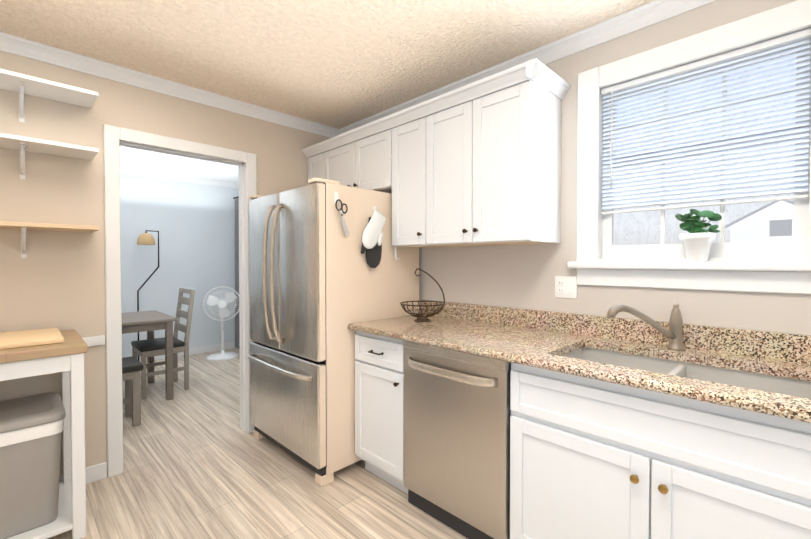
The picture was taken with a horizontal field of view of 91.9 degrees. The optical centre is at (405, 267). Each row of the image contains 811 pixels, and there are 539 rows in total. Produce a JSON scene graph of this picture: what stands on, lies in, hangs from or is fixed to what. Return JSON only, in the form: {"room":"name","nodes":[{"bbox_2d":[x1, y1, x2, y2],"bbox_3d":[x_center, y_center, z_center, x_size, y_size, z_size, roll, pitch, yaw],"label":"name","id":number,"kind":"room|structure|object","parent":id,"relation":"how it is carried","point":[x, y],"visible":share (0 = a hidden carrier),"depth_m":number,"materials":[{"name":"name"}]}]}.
{"room":"kitchen","nodes":[
{"label":"kitchen","id":0,"kind":"room"},
{"bbox_2d":[0,51,329,476],"bbox_3d":[-1.753,0.029,2.432,3.150,2.440,0.120,-1,1,-45],"label":"wall","id":1,"kind":"structure","parent":0,"point":[54,280],"depth_m":2.31,"materials":[{"name":"paint"}]},
{"bbox_2d":[0,69,99,257],"bbox_3d":[-2.242,-0.487,1.673,1.453,0.885,0.249,-1,1,-45],"label":"wall shelves","id":2,"kind":"object","parent":1,"relation":"attached to","point":[21,84],"visible":1,"depth_m":2.02,"materials":[{"name":"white wood"}]},
{"bbox_2d":[59,462,106,483],"bbox_3d":[-2.297,1.211,1.810,1.475,0.095,0.015,-1,1,-45],"label":"baseboard","id":3,"kind":"structure","parent":1,"relation":"attached to","point":[97,472],"depth_m":2.29,"materials":[{"name":"white wood"}]},
{"bbox_2d":[82,335,104,346],"bbox_3d":[-2.307,0.436,1.784,1.502,0.055,0.022,-1,1,-45],"label":"trim","id":4,"kind":"structure","parent":1,"relation":"attached to","point":[95,341],"depth_m":2.28,"materials":[{"name":"white wood"}]},
{"bbox_2d":[0,32,339,137],"bbox_3d":[-1.701,-1.152,2.341,3.060,0.074,0.055,-1,1,-45],"label":"crown molding","id":5,"kind":"structure","parent":1,"relation":"attached to","point":[9,43],"depth_m":2.43,"materials":[{"name":"white wood"}]},
{"bbox_2d":[120,167,238,188],"bbox_3d":[-3.708,-1.187,4.577,3.500,0.074,0.055,-1,1,-45],"label":"crown molding","id":6,"kind":"structure","parent":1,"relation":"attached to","point":[123,170],"depth_m":5.22,"materials":[{"name":"white wood"}]},
{"bbox_2d":[103,124,256,477],"bbox_3d":[-1.497,0.199,2.690,0.918,2.092,0.156,-1,1,-45],"label":"door frame","id":7,"kind":"structure","parent":1,"relation":"attached to","point":[115,138],"depth_m":2.37,"materials":[{"name":"white wood"}]},
{"bbox_2d":[137,342,237,361],"bbox_3d":[-3.722,1.168,4.627,3.500,0.095,0.016,-1,1,-45],"label":"baseboard","id":8,"kind":"structure","parent":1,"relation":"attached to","point":[217,347],"depth_m":5.51,"materials":[{"name":"white wood"}]},
{"bbox_3d":[-1.995,-1.010,5.270,0.098,0.048,1.449,-1,1,-45],"label":"curtain rod","id":9,"kind":"object","parent":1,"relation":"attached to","visible":0},
{"bbox_2d":[235,198,239,348],"bbox_3d":[-2.206,0.092,5.463,0.053,2.160,0.810,-1,1,-45],"label":"panel","id":10,"kind":"object","parent":9,"relation":"hanging from","point":[237,338],"visible":0.15,"depth_m":5.70,"materials":[{"name":"fabric"}]},
{"bbox_2d":[47,348,467,538],"bbox_3d":[-1.043,1.282,1.945,3.740,0.050,7.840,-1,1,-45],"label":"floor","id":11,"kind":"structure","parent":0,"point":[198,463],"depth_m":2.22,"materials":[{"name":"brown wood"}]},
{"bbox_2d":[0,329,87,538],"bbox_3d":[-2.008,0.808,1.677,0.965,0.905,0.545,-1,1,-45],"label":"table","id":12,"kind":"object","parent":11,"relation":"on","point":[65,358],"visible":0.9,"depth_m":1.80,"materials":[{"name":"white wood"}]},
{"bbox_2d":[0,328,63,349],"bbox_3d":[-1.969,0.342,1.754,0.640,0.023,0.410,-1,1,-45],"label":"cutting board","id":13,"kind":"object","parent":12,"relation":"on","point":[23,338],"visible":1,"depth_m":1.83,"materials":[{"name":"brown wood"}]},
{"bbox_2d":[0,393,65,538],"bbox_3d":[-1.845,0.922,1.845,0.355,0.520,0.418,-1,1,-45],"label":"trash can","id":14,"kind":"object","parent":12,"relation":"on","point":[31,428],"visible":1,"depth_m":1.76,"materials":[{"name":"plastic"}]},
{"bbox_2d":[122,356,143,426],"bbox_3d":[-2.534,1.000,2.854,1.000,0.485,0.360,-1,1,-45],"label":"dining chair","id":15,"kind":"object","parent":11,"relation":"on","point":[132,367],"visible":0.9,"depth_m":3.07,"materials":[{"name":"wood"}]},
{"bbox_2d":[137,230,159,368],"bbox_3d":[-3.190,0.380,4.761,0.358,1.666,0.260,-1,1,-45],"label":"floor lamp","id":16,"kind":"object","parent":11,"relation":"on","point":[145,238],"visible":0.65,"depth_m":4.73,"materials":[{"name":"black metal"}]},
{"bbox_2d":[122,310,176,399],"bbox_3d":[-2.926,0.853,3.436,1.450,0.760,0.820,-1,1,-45],"label":"dining table","id":17,"kind":"object","parent":11,"relation":"on","point":[149,322],"visible":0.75,"depth_m":3.63,"materials":[{"name":"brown wood"}]},
{"bbox_2d":[131,288,194,398],"bbox_3d":[-2.443,0.725,3.958,0.474,1.000,0.430,-1,1,-45],"label":"dining chair","id":18,"kind":"object","parent":11,"relation":"on","point":[143,349],"visible":0.85,"depth_m":3.92,"materials":[{"name":"grey wood"}]},
{"bbox_2d":[203,286,238,360],"bbox_3d":[-2.465,0.727,5.250,0.435,0.956,0.400,-1,1,-45],"label":"pedestal fan","id":19,"kind":"object","parent":11,"relation":"on","point":[222,304],"visible":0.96,"depth_m":5.21,"materials":[{"name":"plastic"}]},
{"bbox_2d":[248,178,418,486],"bbox_3d":[-0.548,0.365,2.785,0.924,1.757,0.910,-1,1,-45],"label":"fridge","id":20,"kind":"object","parent":11,"relation":"on","point":[318,284],"visible":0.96,"depth_m":2.38,"materials":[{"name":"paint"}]},
{"bbox_2d":[334,192,348,235],"bbox_3d":[-0.374,-0.310,2.281,0.099,0.257,0.033,-1,1,-45],"label":"scissors","id":21,"kind":"object","parent":20,"relation":"hanging from","point":[336,200],"visible":0.94,"depth_m":2.27,"materials":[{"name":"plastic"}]},
{"bbox_2d":[361,206,385,267],"bbox_3d":[-0.207,-0.191,2.426,0.194,0.391,0.067,-1,1,-45],"label":"oven mitts","id":22,"kind":"object","parent":20,"relation":"hanging from","point":[372,236],"visible":1,"depth_m":2.41,"materials":[{"name":"fabric"}]},
{"bbox_2d":[355,331,459,493],"bbox_3d":[0.062,0.808,2.436,0.628,0.880,0.427,-1,1,-45],"label":"base cabinet","id":23,"kind":"object","parent":11,"relation":"on","point":[379,365],"depth_m":2.21,"materials":[{"name":"white wood"}]},
{"bbox_2d":[348,315,810,422],"bbox_3d":[0.832,0.363,1.637,0.658,0.035,2.636,-1,1,-45],"label":"countertop","id":24,"kind":"structure","parent":23,"relation":"on","point":[526,346],"depth_m":1.56,"materials":[{"name":"beige stone"}]},
{"bbox_2d":[400,268,444,321],"bbox_3d":[0.107,0.169,2.446,0.282,0.327,0.282,-1,1,-45],"label":"wire basket","id":25,"kind":"object","parent":24,"relation":"on","point":[422,317],"visible":1,"depth_m":2.44,"materials":[{"name":"brown metal"}]},
{"bbox_2d":[607,303,685,349],"bbox_3d":[1.014,0.248,1.648,0.341,0.193,0.067,0,1,-7],"label":"faucet","id":26,"kind":"object","parent":24,"relation":"on","point":[673,333],"visible":0.98,"depth_m":1.64,"materials":[{"name":"silver metal"}]},
{"bbox_2d":[403,341,510,538],"bbox_3d":[0.406,0.816,2.041,0.684,0.875,0.610,-1,1,-45],"label":"dishwasher","id":27,"kind":"object","parent":11,"relation":"on","point":[457,412],"visible":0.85,"depth_m":1.79,"materials":[{"name":"metal"}]},
{"bbox_2d":[510,391,810,538],"bbox_3d":[1.032,0.936,1.467,0.628,0.655,1.085,-1,1,-45],"label":"base cabinet","id":28,"kind":"object","parent":11,"relation":"on","point":[568,480],"depth_m":1.32,"materials":[{"name":"white wood"}]},
{"bbox_2d":[540,371,810,490],"bbox_3d":[0.832,0.493,1.302,0.004,0.214,0.802,-1,1,-45],"label":"drawer front","id":29,"kind":"structure","parent":28,"relation":"attached to","point":[766,446],"depth_m":1.19,"materials":[{"name":"white wood"}]},
{"bbox_2d":[0,0,654,182],"bbox_3d":[-1.043,-1.213,1.906,3.740,0.060,7.840,-1,1,-45],"label":"ceiling","id":30,"kind":"structure","parent":0,"point":[338,64],"depth_m":2.06,"materials":[{"name":"beige paint"}]},
{"bbox_2d":[419,0,810,334],"bbox_3d":[1.082,0.037,1.927,0.150,2.440,4.840,-1,1,-45],"label":"wall","id":31,"kind":"structure","parent":0,"point":[513,276],"depth_m":2.03,"materials":[{"name":"paint"}]},
{"bbox_2d":[306,146,317,183],"bbox_3d":[-0.593,-0.754,3.273,0.338,0.435,0.304,-1,1,-45],"label":"upper cabinet","id":32,"kind":"object","parent":31,"relation":"attached to","point":[311,151],"depth_m":3.19,"materials":[{"name":"white wood"}]},
{"bbox_2d":[318,118,385,191],"bbox_3d":[-0.271,-0.749,2.951,0.338,0.435,0.838,-1,1,-45],"label":"upper cabinet","id":33,"kind":"object","parent":31,"relation":"attached to","point":[356,158],"depth_m":2.77,"materials":[{"name":"white wood"}]},
{"bbox_2d":[386,106,429,249],"bbox_3d":[0.152,-0.549,2.530,0.338,0.822,0.361,-1,1,-45],"label":"upper cabinet","id":34,"kind":"object","parent":31,"relation":"attached to","point":[400,126],"depth_m":2.48,"materials":[{"name":"white wood"}]},
{"bbox_2d":[414,62,565,247],"bbox_3d":[0.454,-0.545,2.228,0.338,0.822,0.725,-1,1,-45],"label":"upper cabinet","id":35,"kind":"object","parent":31,"relation":"attached to","point":[477,163],"depth_m":2.03,"materials":[{"name":"white wood"}]},
{"bbox_2d":[340,0,717,133],"bbox_3d":[1.023,-1.145,1.850,0.055,0.074,4.600,-1,1,-45],"label":"crown molding","id":36,"kind":"structure","parent":31,"relation":"attached to","point":[644,16],"depth_m":1.98,"materials":[{"name":"white wood"}]},
{"bbox_2d":[555,276,576,298],"bbox_3d":[0.848,0.104,2.076,0.012,0.116,0.116,-1,1,-45],"label":"electrical outlet plate","id":37,"kind":"object","parent":31,"relation":"attached to","point":[565,286],"visible":1,"depth_m":2.07,"materials":[{"name":"plastic"}]},
{"bbox_2d":[420,299,810,398],"bbox_3d":[0.865,0.420,1.671,0.565,0.348,2.636,-1,1,-45],"label":"backsplash","id":38,"kind":"structure","parent":31,"relation":"attached to","point":[773,345],"depth_m":1.67,"materials":[{"name":"beige stone"}]},
{"bbox_2d":[567,0,810,294],"bbox_3d":[1.246,-0.448,1.716,0.185,1.085,1.000,-1,1,-45],"label":"window frame","id":39,"kind":"structure","parent":31,"relation":"attached to","point":[759,275],"depth_m":1.73,"materials":[{"name":"white wood"}]},
{"bbox_2d":[675,209,721,261],"bbox_3d":[1.235,-0.139,1.659,0.124,0.227,0.162,-1,1,-45],"label":"potted plant","id":40,"kind":"object","parent":39,"relation":"on","point":[697,240],"visible":1,"depth_m":1.63,"materials":[{"name":"green plant"}]},
{"bbox_2d":[602,38,810,258],"bbox_3d":[1.284,-0.466,1.754,0.052,0.848,0.738,-1,1,-45],"label":"window","id":41,"kind":"structure","parent":31,"relation":"in","point":[797,246],"depth_m":1.66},
{"bbox_2d":[601,28,810,214],"bbox_3d":[1.243,-0.575,1.711,0.044,0.623,0.728,-1,1,-45],"label":"window blinds","id":42,"kind":"object","parent":41,"relation":"attached to","point":[776,43],"visible":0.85,"depth_m":1.66,"materials":[{"name":"white plastic"}]},
{"label":"outside","id":43,"kind":"structure","parent":0,"visible":0},
{"bbox_2d":[613,53,795,258],"bbox_3d":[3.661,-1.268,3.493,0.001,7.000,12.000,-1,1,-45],"label":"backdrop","id":44,"kind":"structure","parent":43,"point":[638,228],"depth_m":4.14,"materials":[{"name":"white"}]},
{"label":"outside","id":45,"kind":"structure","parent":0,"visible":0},
{"bbox_2d":[725,200,793,241],"bbox_3d":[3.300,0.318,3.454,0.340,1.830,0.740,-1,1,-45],"label":"house","id":46,"kind":"structure","parent":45,"point":[773,221],"depth_m":3.40,"materials":[{"name":"white"}]}
]}

